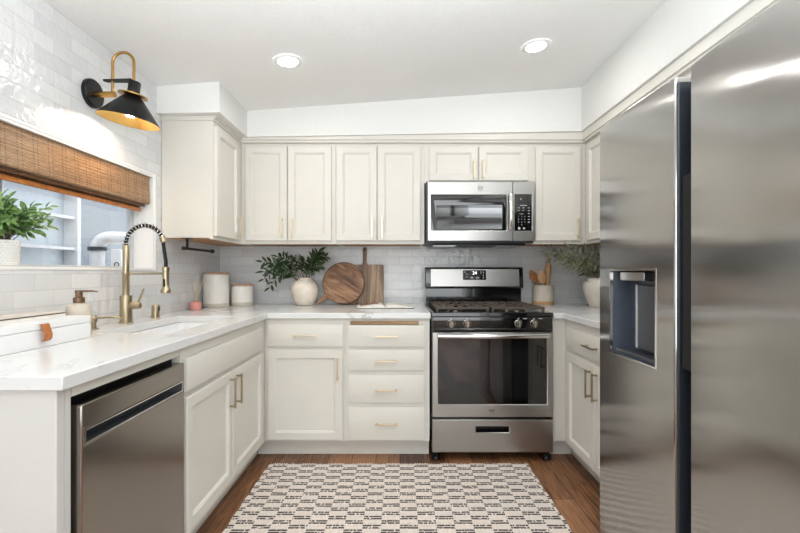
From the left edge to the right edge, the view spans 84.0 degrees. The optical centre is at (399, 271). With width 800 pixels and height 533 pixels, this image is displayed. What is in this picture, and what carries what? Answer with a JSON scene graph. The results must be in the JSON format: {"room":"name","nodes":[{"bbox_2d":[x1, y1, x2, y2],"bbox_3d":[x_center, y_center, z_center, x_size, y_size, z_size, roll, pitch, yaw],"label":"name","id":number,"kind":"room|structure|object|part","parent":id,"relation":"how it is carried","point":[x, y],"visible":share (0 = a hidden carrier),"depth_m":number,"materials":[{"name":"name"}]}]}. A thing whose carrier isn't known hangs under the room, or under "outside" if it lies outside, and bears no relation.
{"room":"kitchen","nodes":[
{"label":"kitchen","id":0,"kind":"room"},
{"bbox_2d":[0,0,219,325],"bbox_3d":[-1.525,-0.005,0.290,0.150,2.360,6.580,0,0,0],"label":"wall","id":1,"kind":"structure","parent":0,"point":[45,57],"depth_m":1.99,"materials":[{"name":"tile"}]},
{"bbox_2d":[0,179,133,267],"bbox_3d":[-1.573,-0.288,1.870,0.045,0.530,1.474,0,0,0],"label":"window","id":2,"kind":"structure","parent":1,"relation":"in","point":[89,233],"depth_m":2.15,"materials":[{"name":"clear glass"}]},
{"bbox_2d":[0,121,149,210],"bbox_3d":[-1.499,-0.452,1.863,0.092,0.202,1.453,0,0,0],"label":"roman shade","id":3,"kind":"object","parent":2,"relation":"attached to","point":[27,158],"visible":1,"depth_m":1.95,"materials":[{"name":"brown wood"}]},
{"bbox_3d":[-1.508,-0.448,1.855,0.009,0.155,1.429,0,0,0],"label":"shade panel","id":4,"kind":"part","parent":3,"relation":"part of","materials":[{"name":"brown wood"}]},
{"bbox_3d":[-1.508,-0.360,1.855,0.019,0.019,1.431,0,0,0],"label":"rail","id":5,"kind":"part","parent":3,"relation":"part of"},
{"bbox_2d":[0,112,155,269],"bbox_3d":[-1.522,-0.294,1.876,0.154,0.568,1.512,0,0,0],"label":"trim","id":6,"kind":"structure","parent":1,"relation":"attached to","point":[144,238],"depth_m":2.57,"materials":[{"name":"white paint"}]},
{"bbox_2d":[0,189,60,265],"bbox_3d":[-1.472,-0.166,1.730,0.176,0.287,0.326,0,0,0],"label":"potted plant","id":7,"kind":"object","parent":6,"relation":"on","point":[12,218],"visible":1,"depth_m":1.69,"materials":[{"name":"green plant"}]},
{"bbox_3d":[-1.506,-0.071,1.685,0.106,0.098,0.106,0,0,0],"label":"pot","id":8,"kind":"part","parent":7,"relation":"part of","materials":[{"name":"white ceramic"}]},
{"bbox_2d":[81,51,159,130],"bbox_3d":[-1.296,-0.861,2.085,0.308,0.350,0.263,0,0,0],"label":"wall sconce","id":9,"kind":"object","parent":1,"relation":"attached to","point":[129,109],"visible":1,"depth_m":2.07,"materials":[{"name":"black metal"}]},
{"bbox_3d":[-1.381,-0.833,2.085,0.091,0.027,0.027,0,0,0],"label":"arm","id":10,"kind":"part","parent":9,"relation":"part of","materials":[{"name":"gold metal"}]},
{"bbox_3d":[-1.320,-0.897,2.085,0.145,0.004,0.048,0,0,0],"label":"bridge plate","id":11,"kind":"part","parent":9,"relation":"part of","materials":[{"name":"black metal"}]},
{"bbox_3d":[-1.272,-0.757,2.085,0.260,0.142,0.263,0,0,0],"label":"lamp shade","id":12,"kind":"part","parent":9,"relation":"part of","materials":[{"name":"black metal"}]},
{"bbox_2d":[162,120,258,246],"bbox_3d":[-1.266,-0.560,3.138,0.362,0.720,0.876,0,0,0],"label":"upper cabinet","id":13,"kind":"object","parent":1,"relation":"attached to","point":[201,161],"visible":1,"depth_m":2.70,"materials":[{"name":"beige paint"}]},
{"bbox_2d":[181,238,214,252],"bbox_3d":[-1.300,-0.167,2.874,0.050,0.075,0.419,0,0,0],"label":"towel bar","id":14,"kind":"object","parent":13,"relation":"attached to","point":[187,239],"visible":1,"depth_m":2.75,"materials":[{"name":"black metal"}]},
{"bbox_3d":[-1.300,-0.143,2.874,0.027,0.027,0.419,0,0,0],"label":"rod","id":15,"kind":"part","parent":14,"relation":"part of","materials":[{"name":"black metal"}]},
{"bbox_3d":[-1.127,-0.555,2.902,0.019,0.669,0.375,0,0,0],"label":"door","id":16,"kind":"part","parent":13,"relation":"part of","materials":[{"name":"beige paint"}]},
{"bbox_3d":[-1.101,-0.310,3.050,0.032,0.140,0.009,0,0,0],"label":"handle","id":17,"kind":"part","parent":13,"relation":"part of","materials":[{"name":"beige metal"}]},
{"bbox_2d":[156,0,753,137],"bbox_3d":[0.100,-1.140,1.590,3.100,0.390,3.980,0,0,0],"label":"soffit","id":18,"kind":"object","parent":1,"relation":"attached to","point":[677,26],"depth_m":3.12,"materials":[{"name":"white paint"}]},
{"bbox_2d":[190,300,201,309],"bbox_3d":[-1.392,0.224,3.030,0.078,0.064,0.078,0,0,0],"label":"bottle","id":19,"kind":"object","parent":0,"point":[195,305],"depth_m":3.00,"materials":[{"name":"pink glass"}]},
{"bbox_2d":[44,0,666,110],"bbox_3d":[0.100,-1.276,0.290,3.400,0.359,6.880,0,0,0],"label":"ceiling","id":20,"kind":"structure","parent":0,"point":[350,51],"depth_m":2.31,"materials":[{"name":"paint"}]},
{"bbox_2d":[273,54,302,67],"bbox_3d":[-0.619,-1.163,2.455,0.160,0.016,0.160,0,0,0],"label":"recessed light","id":21,"kind":"object","parent":20,"relation":"in","point":[283,60],"visible":1,"depth_m":2.45,"materials":[{"name":"white paint"}]},
{"bbox_2d":[521,39,550,53],"bbox_3d":[0.760,-1.260,2.482,0.160,0.016,0.160,0,0,0],"label":"recessed light","id":22,"kind":"object","parent":20,"relation":"in","point":[537,45],"visible":1,"depth_m":2.48,"materials":[{"name":"white paint"}]},
{"bbox_2d":[196,441,599,532],"bbox_3d":[-0.925,1.235,0.290,5.450,0.120,6.880,0,0,0],"label":"floor","id":23,"kind":"structure","parent":0,"point":[575,493],"depth_m":2.57,"materials":[{"name":"brown wood"}]},
{"bbox_2d":[0,388,70,532],"bbox_3d":[-1.149,0.733,1.123,0.597,0.882,0.047,0,0,0],"label":"end panel","id":24,"kind":"object","parent":23,"relation":"on","point":[35,426],"visible":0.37,"depth_m":1.10,"materials":[{"name":"white wood"}]},
{"bbox_2d":[71,350,183,532],"bbox_3d":[-1.109,0.734,1.433,0.562,0.878,0.566,0,0,0],"label":"dishwasher","id":25,"kind":"object","parent":23,"relation":"on","point":[127,424],"visible":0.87,"depth_m":1.37,"materials":[{"name":"silver metal"}]},
{"bbox_2d":[71,359,171,403],"bbox_3d":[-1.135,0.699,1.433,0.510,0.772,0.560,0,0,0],"label":"control panel","id":26,"kind":"object","parent":25,"relation":"in","point":[78,397],"depth_m":1.38,"materials":[{"name":"metal"}]},
{"bbox_3d":[-0.865,0.309,1.433,0.030,0.028,0.566,0,0,0],"label":"rail","id":27,"kind":"part","parent":25,"relation":"part of","materials":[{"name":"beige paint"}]},
{"bbox_2d":[172,320,264,532],"bbox_3d":[-1.123,0.733,2.293,0.649,0.882,1.150,0,0,0],"label":"base cabinet","id":28,"kind":"object","parent":23,"relation":"on","point":[224,374],"visible":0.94,"depth_m":2.08,"materials":[{"name":"beige paint"}]},
{"bbox_3d":[-0.840,0.759,1.970,0.019,0.537,0.475,0,0,0],"label":"door","id":29,"kind":"part","parent":28,"relation":"part of","materials":[{"name":"beige paint"}]},
{"bbox_2d":[0,304,430,390],"bbox_3d":[-0.628,0.274,2.334,1.640,0.036,2.488,0,0,0],"label":"countertop","id":30,"kind":"structure","parent":28,"relation":"on","point":[110,348],"depth_m":1.66,"materials":[{"name":"white stone"}]},
{"bbox_2d":[0,315,90,355],"bbox_3d":[-1.314,0.213,1.431,0.243,0.086,0.622,0,0,0],"label":"storage box","id":31,"kind":"object","parent":30,"relation":"on","point":[15,337],"visible":0.94,"depth_m":1.50,"materials":[{"name":"white paint"}]},
{"bbox_2d":[0,312,64,323],"bbox_3d":[-1.362,0.162,1.438,0.126,0.015,0.595,0,0,0],"label":"magazine","id":32,"kind":"object","parent":31,"relation":"on","point":[9,318],"visible":1,"depth_m":1.58,"materials":[{"name":"paper"}]},
{"bbox_3d":[-1.323,0.182,1.431,0.223,0.025,0.622,0,0,0],"label":"lid","id":33,"kind":"part","parent":31,"relation":"part of","materials":[{"name":"white paint"}]},
{"bbox_2d":[66,290,97,333],"bbox_3d":[-1.295,0.164,1.798,0.097,0.182,0.086,0,0,19],"label":"soap bottle","id":34,"kind":"object","parent":30,"relation":"on","point":[78,307],"visible":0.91,"depth_m":1.78,"materials":[{"name":"white ceramic"}]},
{"bbox_2d":[92,315,120,329],"bbox_3d":[-1.332,0.226,1.993,0.135,0.060,0.048,0,0,-3],"label":"soap pump","id":35,"kind":"object","parent":30,"relation":"on","point":[95,318],"visible":0.69,"depth_m":1.99,"materials":[{"name":"gold metal"}]},
{"bbox_3d":[-1.313,0.207,2.004,0.098,0.016,0.009,0,0,-16],"label":"spout","id":36,"kind":"part","parent":35,"relation":"part of","materials":[{"name":"gold metal"}]},
{"bbox_2d":[118,223,170,323],"bbox_3d":[-1.280,0.004,2.230,0.256,0.503,0.066,0,0,0],"label":"kitchen faucet","id":37,"kind":"object","parent":30,"relation":"on","point":[126,305],"visible":1,"depth_m":2.22,"materials":[{"name":"gold metal"}]},
{"bbox_3d":[-1.300,0.122,2.230,0.040,0.081,0.012,0,0,0],"label":"lever","id":38,"kind":"part","parent":37,"relation":"part of","materials":[{"name":"gold metal"}]},
{"bbox_3d":[-1.275,0.008,2.230,0.172,0.011,0.011,0,0,0],"label":"support arm","id":39,"kind":"part","parent":37,"relation":"part of","materials":[{"name":"gold metal"}]},
{"bbox_2d":[151,305,159,317],"bbox_3d":[-1.375,0.221,2.500,0.048,0.070,0.048,0,0,0],"label":"air gap","id":40,"kind":"object","parent":30,"relation":"on","point":[155,309],"visible":1,"depth_m":2.48,"materials":[{"name":"gold metal"}]},
{"bbox_2d":[133,322,209,332],"bbox_3d":[-1.125,0.389,2.225,0.350,0.192,0.760,0,0,0],"label":"sink","id":41,"kind":"object","parent":30,"relation":"in","point":[178,326],"visible":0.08,"depth_m":2.51,"materials":[{"name":"white ceramic"}]},
{"bbox_2d":[190,278,205,309],"bbox_3d":[-1.378,0.149,3.035,0.107,0.213,0.078,0,0,-20],"label":"reed diffuser","id":42,"kind":"object","parent":30,"relation":"on","point":[195,305],"visible":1,"depth_m":3.01,"materials":[{"name":"pink glass"}]},
{"bbox_2d":[203,272,228,307],"bbox_3d":[-1.352,0.128,3.270,0.181,0.254,0.181,0,0,0],"label":"canister","id":43,"kind":"object","parent":30,"relation":"on","point":[216,285],"visible":1,"depth_m":3.19,"materials":[{"name":"beige ceramic"}]},
{"bbox_3d":[-1.352,0.009,3.270,0.172,0.016,0.172,0,0,0],"label":"lid","id":44,"kind":"part","parent":43,"relation":"part of","materials":[{"name":"brown wood"}]},
{"bbox_2d":[231,284,253,305],"bbox_3d":[-1.207,0.173,3.400,0.167,0.164,0.167,0,0,0],"label":"canister","id":45,"kind":"object","parent":30,"relation":"on","point":[241,294],"visible":1,"depth_m":3.33,"materials":[{"name":"beige ceramic"}]},
{"bbox_3d":[-1.207,0.099,3.400,0.158,0.016,0.158,0,0,0],"label":"lid","id":46,"kind":"part","parent":45,"relation":"part of","materials":[{"name":"brown wood"}]},
{"bbox_2d":[255,247,330,305],"bbox_3d":[-0.807,0.031,3.395,0.569,0.449,0.280,0,0,0],"label":"flower vase","id":47,"kind":"object","parent":30,"relation":"on","point":[304,291],"visible":1,"depth_m":3.35,"materials":[{"name":"beige ceramic"}]},
{"bbox_2d":[317,262,364,303],"bbox_3d":[-0.459,0.086,3.460,0.364,0.326,0.065,0,0,0],"label":"cutting board","id":48,"kind":"object","parent":30,"relation":"on","point":[343,282],"visible":1,"depth_m":3.45,"materials":[{"name":"brown wood"}]},
{"bbox_2d":[349,247,383,303],"bbox_3d":[-0.281,0.028,3.538,0.300,0.453,0.065,0,0,0],"label":"cutting board","id":49,"kind":"object","parent":30,"relation":"on","point":[373,291],"visible":0.7,"depth_m":3.52,"materials":[{"name":"brown wood"}]},
{"bbox_2d":[356,302,413,308],"bbox_3d":[-0.110,0.241,3.220,0.410,0.027,0.236,0,0,-4],"label":"open book","id":50,"kind":"object","parent":30,"relation":"on","point":[378,305],"visible":1,"depth_m":3.11,"materials":[{"name":"paper"}]},
{"bbox_3d":[-0.814,0.590,2.168,0.032,0.150,0.009,0,0,0],"label":"handle","id":51,"kind":"part","parent":28,"relation":"part of","materials":[{"name":"gold metal"}]},
{"bbox_3d":[-0.814,0.590,2.254,0.032,0.150,0.009,0,0,0],"label":"handle","id":52,"kind":"part","parent":28,"relation":"part of","materials":[{"name":"gold metal"}]},
{"bbox_3d":[-0.840,0.759,2.452,0.019,0.537,0.476,0,0,0],"label":"door","id":53,"kind":"part","parent":28,"relation":"part of","materials":[{"name":"beige paint"}]},
{"bbox_2d":[258,319,346,453],"bbox_3d":[-0.631,0.733,3.163,0.573,0.882,0.829,0,0,0],"label":"base cabinet","id":54,"kind":"object","parent":23,"relation":"on","point":[305,358],"visible":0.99,"depth_m":2.79,"materials":[{"name":"beige paint"}]},
{"bbox_3d":[-0.593,0.396,2.764,0.140,0.009,0.032,0,0,0],"label":"handle","id":55,"kind":"part","parent":54,"relation":"part of","materials":[{"name":"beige metal"}]},
{"bbox_3d":[-0.593,0.398,2.790,0.470,0.138,0.019,0,0,0],"label":"drawer","id":56,"kind":"part","parent":54,"relation":"part of","materials":[{"name":"beige paint"}]},
{"bbox_3d":[-0.593,0.771,2.790,0.470,0.561,0.019,0,0,0],"label":"door","id":57,"kind":"part","parent":54,"relation":"part of","materials":[{"name":"beige paint"}]},
{"bbox_3d":[-0.390,0.603,2.764,0.009,0.140,0.032,0,0,0],"label":"handle","id":58,"kind":"part","parent":54,"relation":"part of","materials":[{"name":"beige metal"}]},
{"bbox_2d":[345,319,429,453],"bbox_3d":[-0.079,0.733,3.163,0.530,0.882,0.829,0,0,0],"label":"base cabinet","id":59,"kind":"object","parent":23,"relation":"on","point":[387,361],"visible":0.98,"depth_m":2.78,"materials":[{"name":"beige paint"}]},
{"bbox_3d":[-0.085,0.949,2.790,0.474,0.207,0.019,0,0,0],"label":"drawer","id":60,"kind":"part","parent":59,"relation":"part of","materials":[{"name":"beige paint"}]},
{"bbox_3d":[-0.085,0.947,2.764,0.140,0.009,0.032,0,0,0],"label":"handle","id":61,"kind":"part","parent":59,"relation":"part of","materials":[{"name":"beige metal"}]},
{"bbox_3d":[-0.085,0.730,2.790,0.474,0.174,0.019,0,0,0],"label":"drawer","id":62,"kind":"part","parent":59,"relation":"part of","materials":[{"name":"beige paint"}]},
{"bbox_3d":[-0.085,0.738,2.764,0.140,0.009,0.032,0,0,0],"label":"handle","id":63,"kind":"part","parent":59,"relation":"part of","materials":[{"name":"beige metal"}]},
{"bbox_3d":[-0.085,0.551,2.790,0.474,0.128,0.019,0,0,0],"label":"drawer","id":64,"kind":"part","parent":59,"relation":"part of","materials":[{"name":"beige paint"}]},
{"bbox_3d":[-0.085,0.400,2.790,0.474,0.134,0.019,0,0,0],"label":"drawer","id":65,"kind":"part","parent":59,"relation":"part of","materials":[{"name":"beige paint"}]},
{"bbox_2d":[222,463,571,532],"bbox_3d":[-0.010,1.169,1.860,1.576,0.011,1.716,0,0,0],"label":"rug","id":66,"kind":"object","parent":23,"relation":"on","point":[286,498],"visible":1,"depth_m":2.25,"materials":[{"name":"fabric"}]},
{"bbox_2d":[424,267,552,459],"bbox_3d":[0.573,0.569,3.087,0.762,1.211,0.810,0,0,0],"label":"gas range","id":67,"kind":"object","parent":23,"relation":"on","point":[491,350],"visible":0.99,"depth_m":2.75,"materials":[{"name":"silver metal"}]},
{"bbox_3d":[0.318,0.319,2.739,0.052,0.052,0.032,0,0,0],"label":"knob","id":68,"kind":"part","parent":67,"relation":"part of","materials":[{"name":"silver metal"}]},
{"bbox_3d":[0.370,0.254,2.955,0.100,0.014,0.100,0,0,0],"label":"burner","id":69,"kind":"part","parent":67,"relation":"part of","materials":[{"name":"black metal"}]},
{"bbox_3d":[0.416,0.319,2.739,0.052,0.052,0.032,0,0,0],"label":"knob","id":70,"kind":"part","parent":67,"relation":"part of","materials":[{"name":"silver metal"}]},
{"bbox_2d":[425,305,552,316],"bbox_3d":[0.574,0.265,3.112,0.760,0.027,0.695,0,0,0],"label":"cooktop","id":71,"kind":"object","parent":67,"relation":"in","point":[435,312],"depth_m":2.77,"materials":[{"name":"black metal"}]},
{"bbox_3d":[0.574,1.015,2.769,0.748,0.204,0.039,0,0,0],"label":"storage drawer","id":72,"kind":"part","parent":67,"relation":"part of","materials":[{"name":"silver metal"}]},
{"bbox_3d":[0.574,0.637,2.768,0.748,0.524,0.042,0,0,0],"label":"oven door","id":73,"kind":"part","parent":67,"relation":"part of","materials":[{"name":"silver metal"}]},
{"bbox_3d":[0.572,0.627,2.749,0.582,0.311,0.001,0,0,0],"label":"pane","id":74,"kind":"part","parent":67,"relation":"part of","materials":[{"name":"black glass"}]},
{"bbox_3d":[0.574,0.324,2.772,0.744,0.090,0.042,0,0,0],"label":"control panel","id":75,"kind":"part","parent":67,"relation":"part of","materials":[{"name":"black metal"}]},
{"bbox_3d":[0.572,0.391,2.715,0.682,0.029,0.066,0,0,0],"label":"handle","id":76,"kind":"part","parent":67,"relation":"part of","materials":[{"name":"metal"}]},
{"bbox_3d":[0.778,0.254,2.955,0.100,0.014,0.100,0,0,0],"label":"burner","id":77,"kind":"part","parent":67,"relation":"part of","materials":[{"name":"black metal"}]},
{"bbox_3d":[0.734,0.319,2.739,0.052,0.052,0.032,0,0,0],"label":"knob","id":78,"kind":"part","parent":67,"relation":"part of","materials":[{"name":"silver metal"}]},
{"bbox_3d":[0.830,0.319,2.739,0.052,0.052,0.032,0,0,0],"label":"knob","id":79,"kind":"part","parent":67,"relation":"part of","materials":[{"name":"silver metal"}]},
{"bbox_2d":[550,318,599,482],"bbox_3d":[1.304,0.733,2.751,0.685,0.882,1.652,0,0,0],"label":"base cabinet","id":80,"kind":"object","parent":23,"relation":"on","point":[576,346],"visible":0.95,"depth_m":2.60,"materials":[{"name":"beige paint"}]},
{"bbox_2d":[538,304,599,328],"bbox_3d":[1.304,0.274,2.741,0.688,0.036,1.673,0,0,0],"label":"countertop","id":81,"kind":"structure","parent":80,"relation":"on","point":[584,314],"depth_m":2.78,"materials":[{"name":"white stone"}]},
{"bbox_2d":[532,285,553,304],"bbox_3d":[1.118,0.179,3.475,0.163,0.154,0.163,0,0,0],"label":"utensil crock","id":82,"kind":"object","parent":81,"relation":"on","point":[541,294],"visible":0.95,"depth_m":3.41,"materials":[{"name":"beige ceramic"}]},
{"bbox_2d":[529,270,538,284],"bbox_3d":[1.074,0.104,3.454,0.140,0.246,0.018,0,0,-5],"label":"wooden spoon","id":83,"kind":"object","parent":82,"relation":"in","point":[533,275],"visible":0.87,"depth_m":3.44,"materials":[{"name":"brown wood"}]},
{"bbox_2d":[538,270,545,284],"bbox_3d":[1.102,0.104,3.438,0.074,0.243,0.018,0,0,0],"label":"wooden spoon","id":84,"kind":"object","parent":82,"relation":"in","point":[541,275],"visible":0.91,"depth_m":3.43,"materials":[{"name":"brown wood"}]},
{"bbox_2d":[544,256,550,284],"bbox_3d":[1.153,0.048,3.480,0.063,0.355,0.046,0,0,16],"label":"rolling pin","id":85,"kind":"object","parent":82,"relation":"in","point":[548,266],"visible":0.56,"depth_m":3.46,"materials":[{"name":"brown wood"}]},
{"bbox_2d":[541,242,599,307],"bbox_3d":[1.323,0.001,3.212,0.608,0.509,0.299,0,0,0],"label":"flower vase","id":86,"kind":"object","parent":81,"relation":"on","point":[591,286],"visible":0.66,"depth_m":3.19,"materials":[{"name":"beige ceramic"}]},
{"bbox_3d":[1.030,0.771,2.534,0.019,0.561,0.382,0,0,0],"label":"door","id":87,"kind":"part","parent":80,"relation":"part of","materials":[{"name":"beige paint"}]},
{"bbox_3d":[1.030,0.401,2.340,0.019,0.132,0.770,0,0,0],"label":"drawer","id":88,"kind":"part","parent":80,"relation":"part of","materials":[{"name":"beige paint"}]},
{"bbox_3d":[1.004,0.600,2.380,0.032,0.150,0.009,0,0,0],"label":"handle","id":89,"kind":"part","parent":80,"relation":"part of","materials":[{"name":"gold metal"}]},
{"bbox_3d":[1.004,0.400,2.360,0.032,0.009,0.140,0,0,0],"label":"handle","id":90,"kind":"part","parent":80,"relation":"part of","materials":[{"name":"gold metal"}]},
{"bbox_3d":[1.004,0.600,2.300,0.032,0.150,0.009,0,0,0],"label":"handle","id":91,"kind":"part","parent":80,"relation":"part of","materials":[{"name":"gold metal"}]},
{"bbox_3d":[1.030,0.771,2.146,0.019,0.561,0.382,0,0,0],"label":"door","id":92,"kind":"part","parent":80,"relation":"part of","materials":[{"name":"beige paint"}]},
{"bbox_2d":[600,0,799,532],"bbox_3d":[1.229,0.280,1.359,0.802,1.789,1.018,0,0,0],"label":"refrigerator","id":93,"kind":"object","parent":23,"relation":"on","point":[700,176],"visible":1,"depth_m":1.21,"materials":[{"name":"grey metal"}]},
{"bbox_3d":[0.872,0.259,1.611,0.087,1.712,0.514,0,0,0],"label":"freezer door","id":94,"kind":"part","parent":93,"relation":"part of","materials":[{"name":"silver metal"}]},
{"bbox_3d":[0.872,0.259,1.067,0.087,1.712,0.434,0,0,0],"label":"door","id":95,"kind":"part","parent":93,"relation":"part of","materials":[{"name":"silver metal"}]},
{"bbox_2d":[220,245,599,304],"bbox_3d":[0.100,-0.135,3.655,3.400,2.620,0.150,0,0,0],"label":"wall","id":96,"kind":"structure","parent":0,"point":[404,266],"depth_m":3.58,"materials":[{"name":"tile"}]},
{"bbox_2d":[241,144,341,245],"bbox_3d":[-0.799,-0.560,3.354,0.674,0.720,0.443,0,0,0],"label":"upper cabinet","id":97,"kind":"object","parent":96,"relation":"attached to","point":[288,191],"visible":1,"depth_m":3.18,"materials":[{"name":"beige paint"}]},
{"bbox_3d":[-0.955,-0.560,3.175,0.298,0.674,0.019,0,0,0],"label":"door","id":98,"kind":"part","parent":97,"relation":"part of","materials":[{"name":"beige paint"}]},
{"bbox_3d":[-0.768,-0.312,3.149,0.009,0.140,0.032,0,0,0],"label":"handle","id":99,"kind":"part","parent":97,"relation":"part of","materials":[{"name":"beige metal"}]},
{"bbox_3d":[-0.644,-0.560,3.175,0.309,0.674,0.019,0,0,0],"label":"door","id":100,"kind":"part","parent":97,"relation":"part of","materials":[{"name":"beige paint"}]},
{"bbox_2d":[336,144,423,245],"bbox_3d":[-0.143,-0.560,3.354,0.635,0.720,0.443,0,0,0],"label":"upper cabinet","id":101,"kind":"object","parent":96,"relation":"attached to","point":[380,187],"visible":1,"depth_m":3.18,"materials":[{"name":"beige paint"}]},
{"bbox_3d":[-0.310,-0.560,3.175,0.288,0.674,0.019,0,0,0],"label":"door","id":102,"kind":"part","parent":101,"relation":"part of","materials":[{"name":"beige paint"}]},
{"bbox_3d":[-0.128,-0.312,3.149,0.009,0.140,0.032,0,0,0],"label":"handle","id":103,"kind":"part","parent":101,"relation":"part of","materials":[{"name":"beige metal"}]},
{"bbox_3d":[-0.007,-0.560,3.175,0.306,0.674,0.019,0,0,0],"label":"door","id":104,"kind":"part","parent":101,"relation":"part of","materials":[{"name":"beige paint"}]},
{"bbox_2d":[424,144,531,186],"bbox_3d":[0.561,-0.779,3.354,0.773,0.284,0.443,0,0,0],"label":"upper cabinet","id":105,"kind":"object","parent":96,"relation":"attached to","point":[442,162],"visible":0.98,"depth_m":3.17,"materials":[{"name":"beige paint"}]},
{"bbox_3d":[0.382,-0.774,3.175,0.347,0.246,0.019,0,0,0],"label":"door","id":106,"kind":"part","parent":105,"relation":"part of","materials":[{"name":"beige paint"}]},
{"bbox_2d":[423,182,534,247],"bbox_3d":[0.562,-0.411,3.309,0.759,0.450,0.534,0,0,0],"label":"microwave","id":107,"kind":"object","parent":105,"relation":"attached to","point":[456,214],"visible":1,"depth_m":3.10,"materials":[{"name":"grey metal"}]},
{"bbox_3d":[0.490,-0.424,3.114,0.594,0.414,0.021,0,0,0],"label":"door","id":108,"kind":"part","parent":107,"relation":"part of","materials":[{"name":"silver metal"}]},
{"bbox_2d":[429,243,524,247],"bbox_3d":[0.561,-0.198,3.333,0.661,0.013,0.335,0,0,0],"label":"vent hood","id":109,"kind":"object","parent":107,"relation":"attached to","point":[431,245],"depth_m":3.20,"materials":[{"name":"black metal"}]},
{"bbox_3d":[0.765,-0.420,3.074,0.033,0.272,0.062,0,0,0],"label":"handle","id":110,"kind":"part","parent":107,"relation":"part of","materials":[{"name":"metal"}]},
{"bbox_3d":[0.866,-0.424,3.114,0.152,0.414,0.021,0,0,0],"label":"control panel","id":111,"kind":"part","parent":107,"relation":"part of","materials":[{"name":"silver metal"}]},
{"bbox_3d":[0.592,-0.730,3.149,0.009,0.130,0.032,0,0,0],"label":"handle","id":112,"kind":"part","parent":105,"relation":"part of","materials":[{"name":"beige metal"}]},
{"bbox_3d":[0.738,-0.774,3.175,0.349,0.246,0.019,0,0,0],"label":"door","id":113,"kind":"part","parent":105,"relation":"part of","materials":[{"name":"beige paint"}]},
{"bbox_2d":[524,144,584,245],"bbox_3d":[1.139,-0.560,3.354,0.380,0.720,0.443,0,0,0],"label":"upper cabinet","id":114,"kind":"object","parent":96,"relation":"attached to","point":[558,170],"visible":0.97,"depth_m":3.18,"materials":[{"name":"beige paint"}]},
{"bbox_3d":[1.264,-0.312,3.149,0.009,0.140,0.032,0,0,0],"label":"handle","id":115,"kind":"part","parent":114,"relation":"part of","materials":[{"name":"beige metal"}]},
{"bbox_3d":[1.725,-0.135,0.290,0.150,2.620,6.580,0,0,0],"label":"wall","id":116,"kind":"structure","parent":0,"visible":0},
{"bbox_2d":[565,134,599,246],"bbox_3d":[1.478,-0.560,2.938,0.337,0.720,1.276,0,0,0],"label":"upper cabinet","id":117,"kind":"object","parent":116,"relation":"attached to","point":[592,148],"visible":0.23,"depth_m":3.05,"materials":[{"name":"beige paint"}]},
{"bbox_2d":[161,0,779,143],"bbox_3d":[0.100,-0.959,1.690,3.098,0.076,3.779,0,0,0],"label":"trim","id":118,"kind":"structure","parent":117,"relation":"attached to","point":[682,65],"depth_m":3.02,"materials":[{"name":"beige paint"}]},
{"bbox_3d":[1.320,-0.560,2.933,0.019,0.674,0.385,0,0,0],"label":"door","id":119,"kind":"part","parent":117,"relation":"part of","materials":[{"name":"beige paint"}]}
]}

